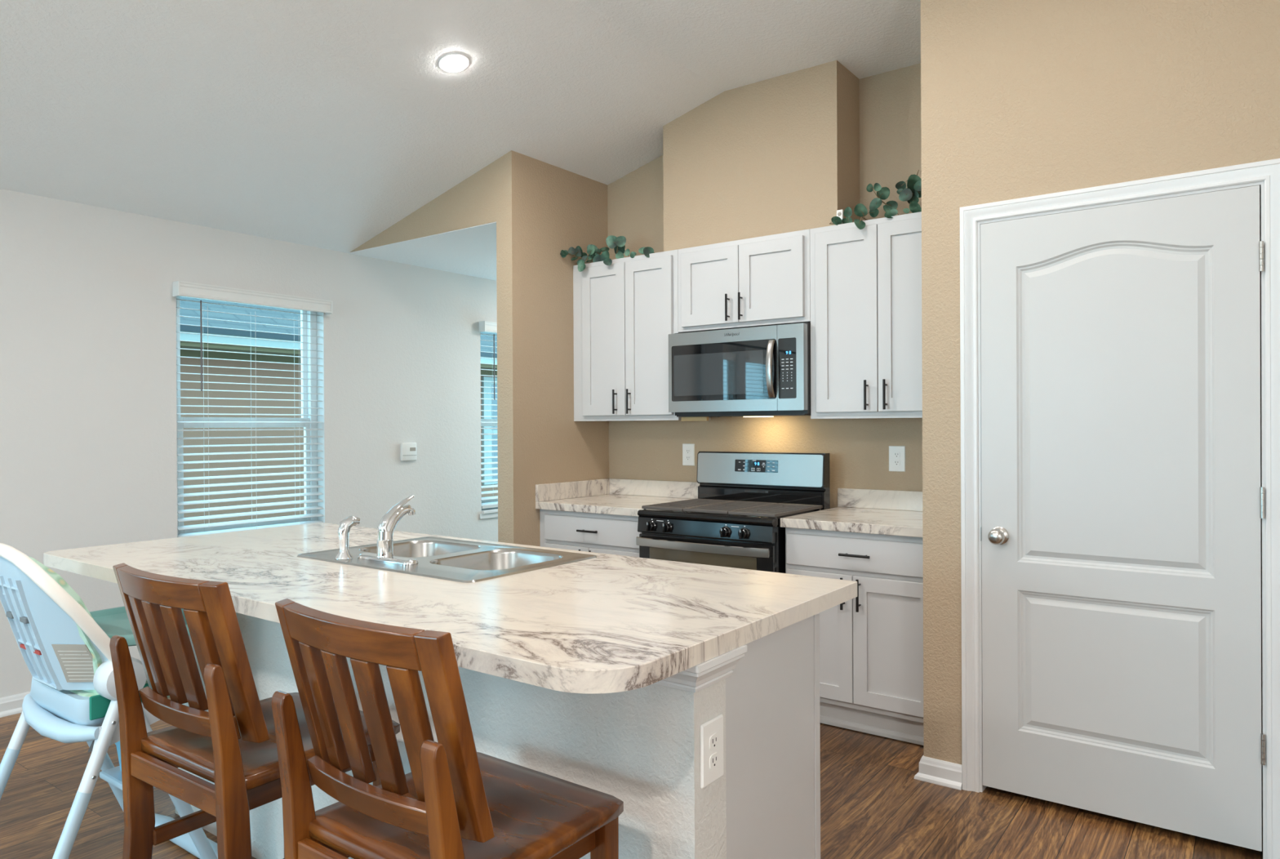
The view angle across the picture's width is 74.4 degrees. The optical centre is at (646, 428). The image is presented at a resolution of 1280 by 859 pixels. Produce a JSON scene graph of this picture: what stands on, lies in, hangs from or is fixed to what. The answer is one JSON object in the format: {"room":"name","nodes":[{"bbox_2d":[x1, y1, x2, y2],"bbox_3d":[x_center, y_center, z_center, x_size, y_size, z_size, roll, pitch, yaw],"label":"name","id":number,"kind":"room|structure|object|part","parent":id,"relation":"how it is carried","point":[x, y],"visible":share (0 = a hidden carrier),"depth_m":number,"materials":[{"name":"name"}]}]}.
{"room":"kitchen","nodes":[
{"label":"kitchen","id":0,"kind":"room"},
{"bbox_2d":[0,188,497,697],"bbox_3d":[-3.241,0.112,3.711,0.150,2.449,10.750,0,0,36],"label":"wall","id":1,"kind":"structure","parent":0,"point":[88,420],"depth_m":4.46,"materials":[{"name":"white paint"}]},
{"bbox_2d":[0,691,30,717],"bbox_3d":[-3.208,1.295,3.601,0.028,0.083,10.600,0,0,36],"label":"baseboard","id":2,"kind":"structure","parent":1,"relation":"attached to","point":[11,704],"depth_m":3.94,"materials":[{"name":"white paint"}]},
{"bbox_2d":[176,295,317,534],"bbox_3d":[-2.324,-0.045,4.944,0.172,1.467,0.925,0,0,36],"label":"window","id":3,"kind":"structure","parent":1,"relation":"in","point":[303,317],"depth_m":5.25,"materials":[{"name":"plastic"}]},
{"bbox_3d":[-2.375,-0.390,4.979,0.026,0.733,0.795,0,0,36],"label":"sash","id":4,"kind":"part","parent":3,"relation":"part of","materials":[{"name":"plastic"}]},
{"bbox_3d":[-2.349,0.257,4.964,0.026,0.642,0.795,0,0,36],"label":"sash","id":5,"kind":"part","parent":3,"relation":"part of","materials":[{"name":"plastic"}]},
{"bbox_2d":[172,280,333,537],"bbox_3d":[-2.265,-0.089,4.902,0.119,1.404,0.923,0,0,36],"label":"window blind","id":6,"kind":"object","parent":3,"relation":"attached to","point":[181,288],"visible":0.82,"depth_m":4.85,"materials":[{"name":"white plastic"}]},
{"bbox_2d":[400,442,416,461],"bbox_3d":[-1.625,0.159,5.766,0.026,0.125,0.125,0,0,36],"label":"thermostat","id":7,"kind":"object","parent":1,"relation":"attached to","point":[408,450],"visible":1,"depth_m":5.75,"materials":[{"name":"white plastic"}]},
{"bbox_2d":[479,331,497,519],"bbox_3d":[-1.029,-0.057,6.710,0.172,1.467,0.925,0,0,36],"label":"window","id":8,"kind":"structure","parent":1,"relation":"in","point":[489,513],"depth_m":6.44,"materials":[{"name":"plastic"}]},
{"bbox_2d":[478,320,497,508],"bbox_3d":[-0.970,-0.100,6.668,0.119,1.404,0.923,0,0,36],"label":"window blind","id":9,"kind":"object","parent":8,"relation":"attached to","point":[483,326],"visible":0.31,"depth_m":6.39,"materials":[{"name":"white plastic"}]},
{"bbox_3d":[-0.993,0.593,6.688,0.052,0.018,0.869,0,0,36],"label":"rail","id":10,"kind":"part","parent":9,"relation":"part of","materials":[{"name":"white plastic"}]},
{"bbox_3d":[-0.996,0.646,6.690,0.098,0.062,0.925,0,0,36],"label":"sill","id":11,"kind":"part","parent":8,"relation":"part of","materials":[{"name":"white paint"}]},
{"bbox_3d":[-1.054,0.246,6.730,0.026,0.642,0.795,0,0,36],"label":"sash","id":12,"kind":"part","parent":8,"relation":"part of","materials":[{"name":"plastic"}]},
{"bbox_2d":[175,612,726,858],"bbox_3d":[-0.732,0.891,2.329,2.140,0.872,0.120,0,0,36],"label":"wall","id":13,"kind":"structure","parent":0,"point":[640,748],"depth_m":1.78,"materials":[{"name":"white paint"}]},
{"bbox_2d":[653,645,746,693],"bbox_3d":[-0.720,0.485,2.320,2.171,0.060,0.187,0,0,36],"label":"trim","id":14,"kind":"structure","parent":13,"relation":"attached to","point":[695,678],"depth_m":1.66,"materials":[{"name":"white paint"}]},
{"bbox_2d":[700,714,723,788],"bbox_3d":[0.134,0.648,1.694,0.008,0.126,0.082,0,0,36],"label":"electrical outlet","id":15,"kind":"object","parent":13,"relation":"attached to","point":[712,731],"visible":1,"depth_m":1.69,"materials":[{"name":"plastic"}]},
{"bbox_2d":[709,752,719,769],"bbox_3d":[0.136,0.668,1.692,0.002,0.029,0.033,0,0,36],"label":"receptacle","id":16,"kind":"object","parent":15,"relation":"attached to","point":[713,757],"depth_m":1.69,"materials":[{"name":"plastic"}]},
{"bbox_2d":[709,733,719,750],"bbox_3d":[0.136,0.629,1.692,0.002,0.029,0.033,0,0,36],"label":"receptacle","id":17,"kind":"object","parent":15,"relation":"attached to","point":[713,737],"depth_m":1.69,"materials":[{"name":"plastic"}]},
{"bbox_2d":[0,0,920,280],"bbox_3d":[-0.639,-1.471,1.700,6.734,0.777,10.900,0,0,36],"label":"ceiling","id":18,"kind":"structure","parent":0,"point":[326,124],"depth_m":3.81,"materials":[{"name":"white paint"}]},
{"bbox_2d":[438,52,469,71],"bbox_3d":[-0.838,-1.592,3.674,0.132,0.043,0.136,0,0,41],"label":"ceiling light","id":19,"kind":"object","parent":18,"relation":"attached to","point":[454,61],"visible":1,"depth_m":3.65,"materials":[{"name":"white paint"}]},
{"bbox_2d":[350,150,608,546],"bbox_3d":[-0.360,-0.094,6.268,1.473,2.817,3.216,0,0,36],"label":"wall","id":20,"kind":"structure","parent":0,"point":[540,210],"depth_m":4.71,"materials":[{"name":"beige paint"}]},
{"bbox_2d":[535,478,609,502],"bbox_3d":[-0.420,0.357,4.922,0.020,0.094,0.634,0,0,36],"label":"backsplash","id":21,"kind":"structure","parent":20,"relation":"attached to","point":[557,491],"depth_m":4.89,"materials":[{"name":"stone"}]},
{"bbox_2d":[0,697,1262,858],"bbox_3d":[-0.625,1.388,1.707,6.734,0.120,10.900,0,0,36],"label":"floor","id":22,"kind":"structure","parent":0,"point":[873,805],"depth_m":2.85,"materials":[{"name":"brown wood"}]},
{"bbox_2d":[0,542,217,858],"bbox_3d":[-1.607,0.819,2.455,0.570,1.024,0.580,0,0,36],"label":"high chair","id":23,"kind":"object","parent":22,"relation":"on","point":[64,645],"visible":0.8,"depth_m":2.27,"materials":[{"name":"white plastic"}]},
{"bbox_3d":[-1.855,0.830,2.547,0.040,0.257,0.125,0,0,39],"label":"leg","id":24,"kind":"part","parent":23,"relation":"part of","materials":[{"name":"plastic"}]},
{"bbox_2d":[28,555,102,694],"bbox_3d":[-1.668,0.533,2.374,0.440,0.398,0.230,0,0,36],"label":"cushion","id":25,"kind":"object","parent":23,"relation":"on","point":[63,660],"depth_m":2.26,"materials":[{"name":"plastic"}]},
{"bbox_3d":[-1.614,0.782,2.446,0.412,0.102,0.192,0,0,36],"label":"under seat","id":26,"kind":"part","parent":23,"relation":"part of","materials":[{"name":"white plastic"}]},
{"bbox_2d":[57,650,93,679],"bbox_3d":[-1.535,0.641,2.279,0.095,0.086,0.032,0,0,-1],"label":"print","id":27,"kind":"object","parent":23,"relation":"attached to","point":[72,664],"depth_m":2.28},
{"bbox_3d":[-1.445,0.829,2.247,0.040,0.257,0.125,0,0,34],"label":"leg","id":28,"kind":"part","parent":23,"relation":"part of","materials":[{"name":"white metal"}]},
{"bbox_3d":[-1.556,0.936,2.524,0.230,0.210,0.060,0,0,36],"label":"footrest post","id":29,"kind":"part","parent":23,"relation":"part of","materials":[{"name":"blue plastic"}]},
{"bbox_2d":[88,605,190,646],"bbox_3d":[-1.531,0.591,2.559,0.450,0.035,0.320,0,0,36],"label":"tray","id":30,"kind":"object","parent":23,"relation":"on","point":[113,621],"depth_m":2.58,"materials":[{"name":"green plastic"}]},
{"bbox_3d":[-1.387,0.828,2.325,0.040,0.258,0.130,0,0,39],"label":"leg","id":31,"kind":"part","parent":23,"relation":"part of","materials":[{"name":"white plastic"}]},
{"bbox_2d":[109,563,399,858],"bbox_3d":[-0.903,0.817,1.959,0.440,1.024,0.486,0,0,35],"label":"counter chair","id":32,"kind":"object","parent":22,"relation":"on","point":[232,745],"visible":0.73,"depth_m":1.78,"materials":[{"name":"brown wood"}]},
{"bbox_3d":[-1.174,0.900,1.925,0.034,0.862,0.087,0,0,35],"label":"leg","id":33,"kind":"part","parent":32,"relation":"part of","materials":[{"name":"brown wood"}]},
{"bbox_3d":[-1.028,0.337,1.782,0.351,0.062,0.058,0,0,35],"label":"crest rail","id":34,"kind":"part","parent":32,"relation":"part of","materials":[{"name":"brown wood"}]},
{"bbox_3d":[-1.001,0.616,1.819,0.371,0.048,0.053,0,0,35],"label":"rail","id":35,"kind":"part","parent":32,"relation":"part of","materials":[{"name":"brown wood"}]},
{"bbox_3d":[-0.840,0.898,1.694,0.034,0.862,0.087,0,0,35],"label":"leg","id":36,"kind":"part","parent":32,"relation":"part of","materials":[{"name":"brown wood"}]},
{"bbox_3d":[-0.883,0.722,1.989,0.438,0.030,0.413,0,0,35],"label":"seat","id":37,"kind":"part","parent":32,"relation":"part of","materials":[{"name":"brown wood"}]},
{"bbox_3d":[-0.628,1.030,2.025,0.040,0.594,0.040,0,0,35],"label":"leg","id":38,"kind":"part","parent":32,"relation":"part of","materials":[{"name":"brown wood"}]},
{"bbox_2d":[271,598,623,858],"bbox_3d":[-0.355,0.816,1.542,0.440,1.024,0.486,0,0,36],"label":"counter chair","id":39,"kind":"object","parent":22,"relation":"on","point":[456,801],"visible":1,"depth_m":1.41,"materials":[{"name":"brown wood"}]},
{"bbox_3d":[-0.626,0.898,1.515,0.034,0.862,0.087,0,0,36],"label":"leg","id":40,"kind":"part","parent":39,"relation":"part of","materials":[{"name":"brown wood"}]},
{"bbox_3d":[-0.484,0.336,1.368,0.351,0.062,0.058,0,0,36],"label":"crest rail","id":41,"kind":"part","parent":39,"relation":"part of","materials":[{"name":"brown wood"}]},
{"bbox_3d":[-0.456,0.614,1.404,0.371,0.048,0.053,0,0,36],"label":"rail","id":42,"kind":"part","parent":39,"relation":"part of","materials":[{"name":"brown wood"}]},
{"bbox_3d":[-0.299,0.897,1.275,0.034,0.862,0.087,0,0,36],"label":"leg","id":43,"kind":"part","parent":39,"relation":"part of","materials":[{"name":"brown wood"}]},
{"bbox_3d":[-0.334,0.720,1.571,0.438,0.030,0.413,0,0,36],"label":"seat","id":44,"kind":"part","parent":39,"relation":"part of","materials":[{"name":"brown wood"}]},
{"bbox_3d":[-0.078,1.029,1.600,0.040,0.594,0.040,0,0,36],"label":"leg","id":45,"kind":"part","parent":39,"relation":"part of","materials":[{"name":"brown wood"}]},
{"bbox_2d":[539,509,641,557],"bbox_3d":[-0.124,0.880,4.708,0.748,0.868,0.673,0,0,36],"label":"base cabinet","id":46,"kind":"object","parent":22,"relation":"on","point":[610,534],"visible":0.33,"depth_m":4.46,"materials":[{"name":"white paint"}]},
{"bbox_3d":[-0.428,0.907,4.570,0.316,0.546,0.019,0,0,36],"label":"door","id":47,"kind":"part","parent":46,"relation":"part of","materials":[{"name":"white paint"}]},
{"bbox_3d":[-0.306,0.542,4.444,0.136,0.012,0.036,0,0,36],"label":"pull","id":48,"kind":"part","parent":46,"relation":"part of","materials":[{"name":"black metal"}]},
{"bbox_3d":[-0.290,0.542,4.466,0.663,0.137,0.019,0,0,36],"label":"drawer","id":49,"kind":"part","parent":46,"relation":"part of","materials":[{"name":"white paint"}]},
{"bbox_3d":[-0.159,0.906,4.372,0.343,0.546,0.019,0,0,36],"label":"door","id":50,"kind":"part","parent":46,"relation":"part of","materials":[{"name":"white paint"}]},
{"bbox_2d":[535,478,699,516],"bbox_3d":[-0.122,0.376,4.716,0.744,0.136,0.654,0,0,36],"label":"countertop","id":51,"kind":"structure","parent":46,"relation":"on","point":[615,496],"depth_m":4.84,"materials":[{"name":"stone"}]},
{"bbox_2d":[635,450,830,573],"bbox_3d":[0.427,0.721,4.186,0.749,1.190,0.662,0,0,36],"label":"gas range","id":52,"kind":"object","parent":22,"relation":"on","point":[734,521],"visible":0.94,"depth_m":4.12,"materials":[{"name":"black metal"}]},
{"bbox_3d":[0.016,0.477,4.108,0.051,0.051,0.040,0,0,36],"label":"knob","id":53,"kind":"part","parent":52,"relation":"part of","materials":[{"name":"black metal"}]},
{"bbox_3d":[0.093,0.476,4.051,0.051,0.051,0.040,0,0,36],"label":"knob","id":54,"kind":"part","parent":52,"relation":"part of","materials":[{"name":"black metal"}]},
{"bbox_3d":[0.244,0.555,3.943,0.732,0.042,0.057,0,0,36],"label":"oven handle","id":55,"kind":"part","parent":52,"relation":"part of","materials":[{"name":"silver metal"}]},
{"bbox_3d":[0.271,0.804,3.969,0.741,0.567,0.018,0,0,36],"label":"oven door","id":56,"kind":"part","parent":52,"relation":"part of","materials":[{"name":"black glass"}]},
{"bbox_3d":[0.271,0.472,3.971,0.743,0.077,0.052,0,0,36],"label":"knob panel","id":57,"kind":"part","parent":52,"relation":"part of","materials":[{"name":"black metal"}]},
{"bbox_3d":[0.354,0.475,3.859,0.051,0.051,0.040,0,0,36],"label":"knob","id":58,"kind":"part","parent":52,"relation":"part of","materials":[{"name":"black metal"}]},
{"bbox_2d":[637,498,822,525],"bbox_3d":[0.419,0.408,4.173,0.745,0.050,0.549,0,0,36],"label":"cooktop","id":59,"kind":"object","parent":52,"relation":"in","point":[701,512],"depth_m":4.06,"materials":[{"name":"metal"}]},
{"bbox_3d":[0.433,0.475,3.801,0.051,0.051,0.040,0,0,36],"label":"knob","id":60,"kind":"part","parent":52,"relation":"part of","materials":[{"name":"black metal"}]},
{"bbox_3d":[0.574,0.196,4.398,0.254,0.064,0.008,0,0,36],"label":"display glass","id":61,"kind":"part","parent":52,"relation":"part of","materials":[{"name":"black glass"}]},
{"bbox_2d":[725,613,820,858],"bbox_3d":[-0.515,0.889,2.624,2.141,0.872,0.612,0,0,36],"label":"island end panel","id":62,"kind":"object","parent":22,"relation":"on","point":[773,731],"visible":0.06,"depth_m":1.92,"materials":[{"name":"white paint"}]},
{"bbox_2d":[43,523,857,693],"bbox_3d":[-0.747,0.433,2.547,2.471,0.040,1.060,0,0,36],"label":"countertop","id":63,"kind":"structure","parent":62,"relation":"on","point":[606,623],"depth_m":2.05,"materials":[{"name":"stone"}]},
{"bbox_2d":[297,536,596,582],"bbox_3d":[-0.644,0.493,2.708,0.835,0.174,0.550,0,0,36],"label":"sink","id":64,"kind":"object","parent":63,"relation":"in","point":[438,557],"visible":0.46,"depth_m":2.75,"materials":[{"name":"silver metal"}]},
{"bbox_2d":[334,515,359,559],"bbox_3d":[-0.948,0.344,2.671,0.054,0.133,0.076,0,0,36],"label":"sprayer","id":65,"kind":"object","parent":64,"relation":"on","point":[344,526],"visible":1,"depth_m":2.65,"materials":[{"name":"silver metal"}]},
{"bbox_2d":[357,495,417,564],"bbox_3d":[-0.778,0.312,2.653,0.265,0.194,0.143,0,0,36],"label":"kitchen faucet","id":66,"kind":"object","parent":64,"relation":"on","point":[388,522],"visible":1,"depth_m":2.61,"materials":[{"name":"silver metal"}]},
{"bbox_3d":[-0.804,0.404,2.618,0.265,0.012,0.054,0,0,36],"label":"plate","id":67,"kind":"part","parent":66,"relation":"part of","materials":[{"name":"silver metal"}]},
{"bbox_3d":[-0.788,0.274,2.661,0.043,0.118,0.131,0,0,36],"label":"lever","id":68,"kind":"part","parent":66,"relation":"part of","materials":[{"name":"silver metal"}]},
{"bbox_3d":[-0.787,0.295,2.663,0.044,0.103,0.137,0,0,36],"label":"spout","id":69,"kind":"part","parent":66,"relation":"part of","materials":[{"name":"silver metal"}]},
{"bbox_3d":[-0.770,0.495,2.879,0.350,0.172,0.317,0,0,36],"label":"bowl","id":70,"kind":"part","parent":64,"relation":"part of","materials":[{"name":"silver metal"}]},
{"bbox_3d":[-0.464,0.494,2.633,0.315,0.172,0.352,0,0,36],"label":"bowl","id":71,"kind":"part","parent":64,"relation":"part of","materials":[{"name":"silver metal"}]},
{"bbox_2d":[785,527,924,745],"bbox_3d":[1.082,0.876,3.824,0.708,0.868,0.673,0,0,36],"label":"base cabinet","id":72,"kind":"object","parent":22,"relation":"on","point":[871,642],"visible":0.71,"depth_m":3.56,"materials":[{"name":"white paint"}]},
{"bbox_3d":[0.760,0.903,3.699,0.310,0.546,0.019,0,0,36],"label":"door","id":73,"kind":"part","parent":72,"relation":"part of","materials":[{"name":"white paint"}]},
{"bbox_3d":[0.840,0.706,3.605,0.011,0.136,0.037,0,0,36],"label":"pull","id":74,"kind":"part","parent":72,"relation":"part of","materials":[{"name":"black metal"}]},
{"bbox_2d":[780,488,922,537],"bbox_3d":[1.082,0.373,3.833,0.717,0.136,0.654,0,0,36],"label":"countertop","id":75,"kind":"structure","parent":72,"relation":"on","point":[869,511],"depth_m":3.90,"materials":[{"name":"stone"}]},
{"bbox_3d":[0.885,0.539,3.571,0.136,0.012,0.036,0,0,36],"label":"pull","id":76,"kind":"part","parent":72,"relation":"part of","materials":[{"name":"black metal"}]},
{"bbox_3d":[0.901,0.538,3.593,0.664,0.137,0.019,0,0,36],"label":"drawer","id":77,"kind":"part","parent":72,"relation":"part of","materials":[{"name":"white paint"}]},
{"bbox_3d":[0.897,0.706,3.563,0.011,0.136,0.037,0,0,36],"label":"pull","id":78,"kind":"part","parent":72,"relation":"part of","materials":[{"name":"black metal"}]},
{"bbox_3d":[1.029,0.902,3.501,0.350,0.546,0.019,0,0,36],"label":"door","id":79,"kind":"part","parent":72,"relation":"part of","materials":[{"name":"white paint"}]},
{"bbox_2d":[662,59,859,251],"bbox_3d":[0.583,-1.350,4.423,1.011,0.806,0.276,0,0,36],"label":"wall","id":80,"kind":"structure","parent":0,"point":[779,154],"depth_m":4.24,"materials":[{"name":"beige paint"}]},
{"bbox_2d":[607,62,1262,733],"bbox_3d":[1.813,-0.224,3.792,4.961,3.068,0.150,0,0,36],"label":"wall","id":81,"kind":"structure","parent":0,"point":[858,448],"depth_m":4.32,"materials":[{"name":"beige paint"}]},
{"bbox_2d":[573,248,711,421],"bbox_3d":[-0.048,-0.499,4.824,0.740,0.911,0.382,0,0,36],"label":"upper cabinet","id":82,"kind":"object","parent":81,"relation":"attached to","point":[625,311],"visible":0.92,"depth_m":4.69,"materials":[{"name":"white paint"}]},
{"bbox_3d":[-0.240,-0.499,4.785,0.311,0.852,0.019,0,0,36],"label":"door","id":83,"kind":"part","parent":82,"relation":"part of","materials":[{"name":"white paint"}]},
{"bbox_2d":[560,235,654,271],"bbox_3d":[-0.175,-1.000,4.825,0.586,0.210,0.270,0,0,26],"label":"eucalyptus garland","id":84,"kind":"object","parent":82,"relation":"on","point":[618,243],"visible":0.97,"depth_m":4.83,"materials":[{"name":"green plant"}]},
{"bbox_3d":[-0.176,-0.149,4.707,0.011,0.136,0.037,0,0,36],"label":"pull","id":85,"kind":"part","parent":82,"relation":"part of","materials":[{"name":"black metal"}]},
{"bbox_3d":[-0.099,-0.149,4.650,0.011,0.136,0.037,0,0,36],"label":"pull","id":86,"kind":"part","parent":82,"relation":"part of","materials":[{"name":"black metal"}]},
{"bbox_3d":[0.014,-0.500,4.599,0.311,0.852,0.019,0,0,36],"label":"door","id":87,"kind":"part","parent":82,"relation":"part of","materials":[{"name":"white paint"}]},
{"bbox_2d":[608,478,699,498],"bbox_3d":[0.066,0.354,4.971,0.744,0.094,0.020,0,0,36],"label":"backsplash","id":88,"kind":"structure","parent":81,"relation":"attached to","point":[677,489],"depth_m":4.97,"materials":[{"name":"stone"}]},
{"bbox_2d":[682,443,694,465],"bbox_3d":[0.242,0.151,4.848,0.082,0.126,0.008,0,0,36],"label":"electrical outlet","id":89,"kind":"object","parent":81,"relation":"attached to","point":[688,449],"visible":1,"depth_m":4.84,"materials":[{"name":"plastic"}]},
{"bbox_2d":[685,455,690,460],"bbox_3d":[0.241,0.170,4.846,0.033,0.029,0.002,0,0,36],"label":"receptacle","id":90,"kind":"object","parent":89,"relation":"attached to","point":[687,457],"depth_m":4.84,"materials":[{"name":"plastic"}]},
{"bbox_2d":[685,448,690,453],"bbox_3d":[0.240,0.131,4.846,0.033,0.029,0.002,0,0,36],"label":"receptacle","id":91,"kind":"object","parent":89,"relation":"attached to","point":[687,451],"depth_m":4.84,"materials":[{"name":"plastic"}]},
{"bbox_2d":[678,228,810,332],"bbox_3d":[0.558,-0.736,4.378,0.763,0.442,0.382,0,0,36],"label":"upper cabinet","id":92,"kind":"object","parent":81,"relation":"attached to","point":[763,280],"visible":0.91,"depth_m":4.23,"materials":[{"name":"white paint"}]},
{"bbox_3d":[0.329,-0.732,4.366,0.347,0.390,0.019,0,0,36],"label":"door","id":93,"kind":"part","parent":92,"relation":"part of","materials":[{"name":"white paint"}]},
{"bbox_3d":[0.411,-0.613,4.273,0.011,0.136,0.037,0,0,36],"label":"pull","id":94,"kind":"part","parent":92,"relation":"part of","materials":[{"name":"black metal"}]},
{"bbox_2d":[668,321,810,417],"bbox_3d":[0.533,-0.285,4.358,0.779,0.452,0.446,0,0,36],"label":"microwave","id":95,"kind":"object","parent":92,"relation":"attached to","point":[761,371],"visible":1,"depth_m":4.20,"materials":[{"name":"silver metal"}]},
{"bbox_2d":[680,416,708,421],"bbox_3d":[0.257,-0.051,4.462,0.162,0.022,0.020,0,0,36],"label":"cleat","id":96,"kind":"object","parent":95,"relation":"attached to","point":[691,418],"visible":1,"depth_m":4.45,"materials":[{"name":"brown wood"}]},
{"bbox_3d":[0.385,-0.288,4.263,0.612,0.290,0.009,0,0,36],"label":"door glass","id":97,"kind":"part","parent":95,"relation":"part of","materials":[{"name":"black glass"}]},
{"bbox_3d":[0.599,-0.289,4.067,0.033,0.277,0.055,0,0,36],"label":"door handle","id":98,"kind":"part","parent":95,"relation":"part of","materials":[{"name":"silver metal"}]},
{"bbox_3d":[0.680,-0.289,4.046,0.095,0.289,0.009,0,0,36],"label":"control glass","id":99,"kind":"part","parent":95,"relation":"part of","materials":[{"name":"black glass"}]},
{"bbox_3d":[0.701,-0.293,4.047,0.139,0.412,0.041,0,0,36],"label":"control panel","id":100,"kind":"part","parent":95,"relation":"part of","materials":[{"name":"silver metal"}]},
{"bbox_3d":[0.472,-0.613,4.229,0.011,0.136,0.037,0,0,36],"label":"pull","id":101,"kind":"part","parent":92,"relation":"part of","materials":[{"name":"black metal"}]},
{"bbox_3d":[0.614,-0.733,4.157,0.352,0.390,0.019,0,0,36],"label":"door","id":102,"kind":"part","parent":92,"relation":"part of","materials":[{"name":"white paint"}]},
{"bbox_2d":[809,211,922,418],"bbox_3d":[1.157,-0.503,3.941,0.718,0.911,0.382,0,0,36],"label":"upper cabinet","id":103,"kind":"object","parent":81,"relation":"attached to","point":[866,355],"visible":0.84,"depth_m":3.86,"materials":[{"name":"white paint"}]},
{"bbox_2d":[836,208,843,222],"bbox_3d":[0.917,-0.997,3.993,0.032,0.078,0.018,0,0,36],"label":"sensor","id":104,"kind":"object","parent":103,"relation":"on","point":[839,212],"visible":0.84,"depth_m":3.98,"materials":[{"name":"white plastic"}]},
{"bbox_3d":[0.931,-0.503,3.926,0.303,0.852,0.019,0,0,36],"label":"door","id":105,"kind":"part","parent":103,"relation":"part of","materials":[{"name":"white paint"}]},
{"bbox_3d":[1.002,-0.153,3.842,0.011,0.136,0.037,0,0,36],"label":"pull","id":106,"kind":"part","parent":103,"relation":"part of","materials":[{"name":"black metal"}]},
{"bbox_2d":[829,169,921,229],"bbox_3d":[1.103,-1.043,3.905,0.503,0.278,0.243,0,0,17],"label":"eucalyptus garland","id":107,"kind":"object","parent":103,"relation":"on","point":[913,192],"visible":0.88,"depth_m":3.92,"materials":[{"name":"green plant"}]},
{"bbox_3d":[1.074,-0.153,3.790,0.011,0.136,0.037,0,0,36],"label":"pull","id":108,"kind":"part","parent":103,"relation":"part of","materials":[{"name":"black metal"}]},
{"bbox_3d":[1.193,-0.503,3.733,0.339,0.852,0.019,0,0,36],"label":"door","id":109,"kind":"part","parent":103,"relation":"part of","materials":[{"name":"white paint"}]},
{"bbox_2d":[837,488,922,511],"bbox_3d":[1.269,0.350,4.089,0.717,0.094,0.020,0,0,36],"label":"backsplash","id":110,"kind":"structure","parent":81,"relation":"attached to","point":[912,500],"depth_m":4.16,"materials":[{"name":"stone"}]},
{"bbox_2d":[888,445,905,471],"bbox_3d":[1.227,0.148,4.126,0.082,0.126,0.008,0,0,36],"label":"electrical outlet","id":111,"kind":"object","parent":81,"relation":"attached to","point":[896,453],"visible":1,"depth_m":4.12,"materials":[{"name":"plastic"}]},
{"bbox_2d":[893,459,900,465],"bbox_3d":[1.226,0.168,4.124,0.033,0.029,0.002,0,0,36],"label":"receptacle","id":112,"kind":"object","parent":111,"relation":"attached to","point":[895,462],"depth_m":4.12,"materials":[{"name":"plastic"}]},
{"bbox_2d":[893,451,900,457],"bbox_3d":[1.225,0.129,4.124,0.033,0.029,0.002,0,0,36],"label":"receptacle","id":113,"kind":"object","parent":111,"relation":"attached to","point":[895,454],"depth_m":4.12,"materials":[{"name":"plastic"}]},
{"bbox_2d":[920,0,1279,764],"bbox_3d":[2.402,-0.224,2.716,2.736,3.068,0.888,0,0,36],"label":"wall","id":114,"kind":"structure","parent":0,"point":[1020,99],"depth_m":2.93,"materials":[{"name":"beige paint"}]},
{"bbox_2d":[914,755,961,790],"bbox_3d":[1.142,1.274,3.206,0.172,0.083,0.228,0,0,36],"label":"baseboard","id":115,"kind":"structure","parent":114,"relation":"attached to","point":[937,771],"depth_m":3.12,"materials":[{"name":"white paint"}]},
{"bbox_2d":[960,158,1279,858],"bbox_3d":[1.569,0.254,2.842,0.952,2.120,0.138,0,0,36],"label":"trim","id":116,"kind":"structure","parent":114,"relation":"attached to","point":[1265,174],"depth_m":2.79,"materials":[{"name":"white paint"}]},
{"bbox_2d":[980,185,1265,851],"bbox_3d":[1.529,0.275,2.781,0.825,2.021,0.099,0,0,36],"label":"door","id":117,"kind":"structure","parent":114,"relation":"in","point":[1122,495],"depth_m":2.76,"materials":[{"name":"white paint"}]},
{"bbox_3d":[1.238,0.381,2.973,0.064,0.064,0.064,0,0,36],"label":"knob","id":118,"kind":"part","parent":117,"relation":"part of","materials":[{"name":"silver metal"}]},
{"label":"outside","id":119,"kind":"structure","parent":0,"visible":0},
{"bbox_3d":[-12.302,1.619,12.754,25.066,0.080,46.000,0,0,36],"label":"lawn","id":120,"kind":"structure","parent":119,"visible":0},
{"bbox_2d":[179,296,497,525],"bbox_3d":[-5.185,-0.556,12.170,6.845,4.200,13.400,0,0,36],"label":"window glass","id":121,"kind":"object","parent":120,"relation":"on","point":[183,304],"visible":0.23,"depth_m":8.56,"materials":[{"name":"glass"}]},
{"bbox_3d":[-1.847,0.033,11.675,0.008,1.350,0.857,0,0,36],"label":"pane","id":122,"kind":"part","parent":121,"relation":"part of","materials":[{"name":"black glass"}]}
]}

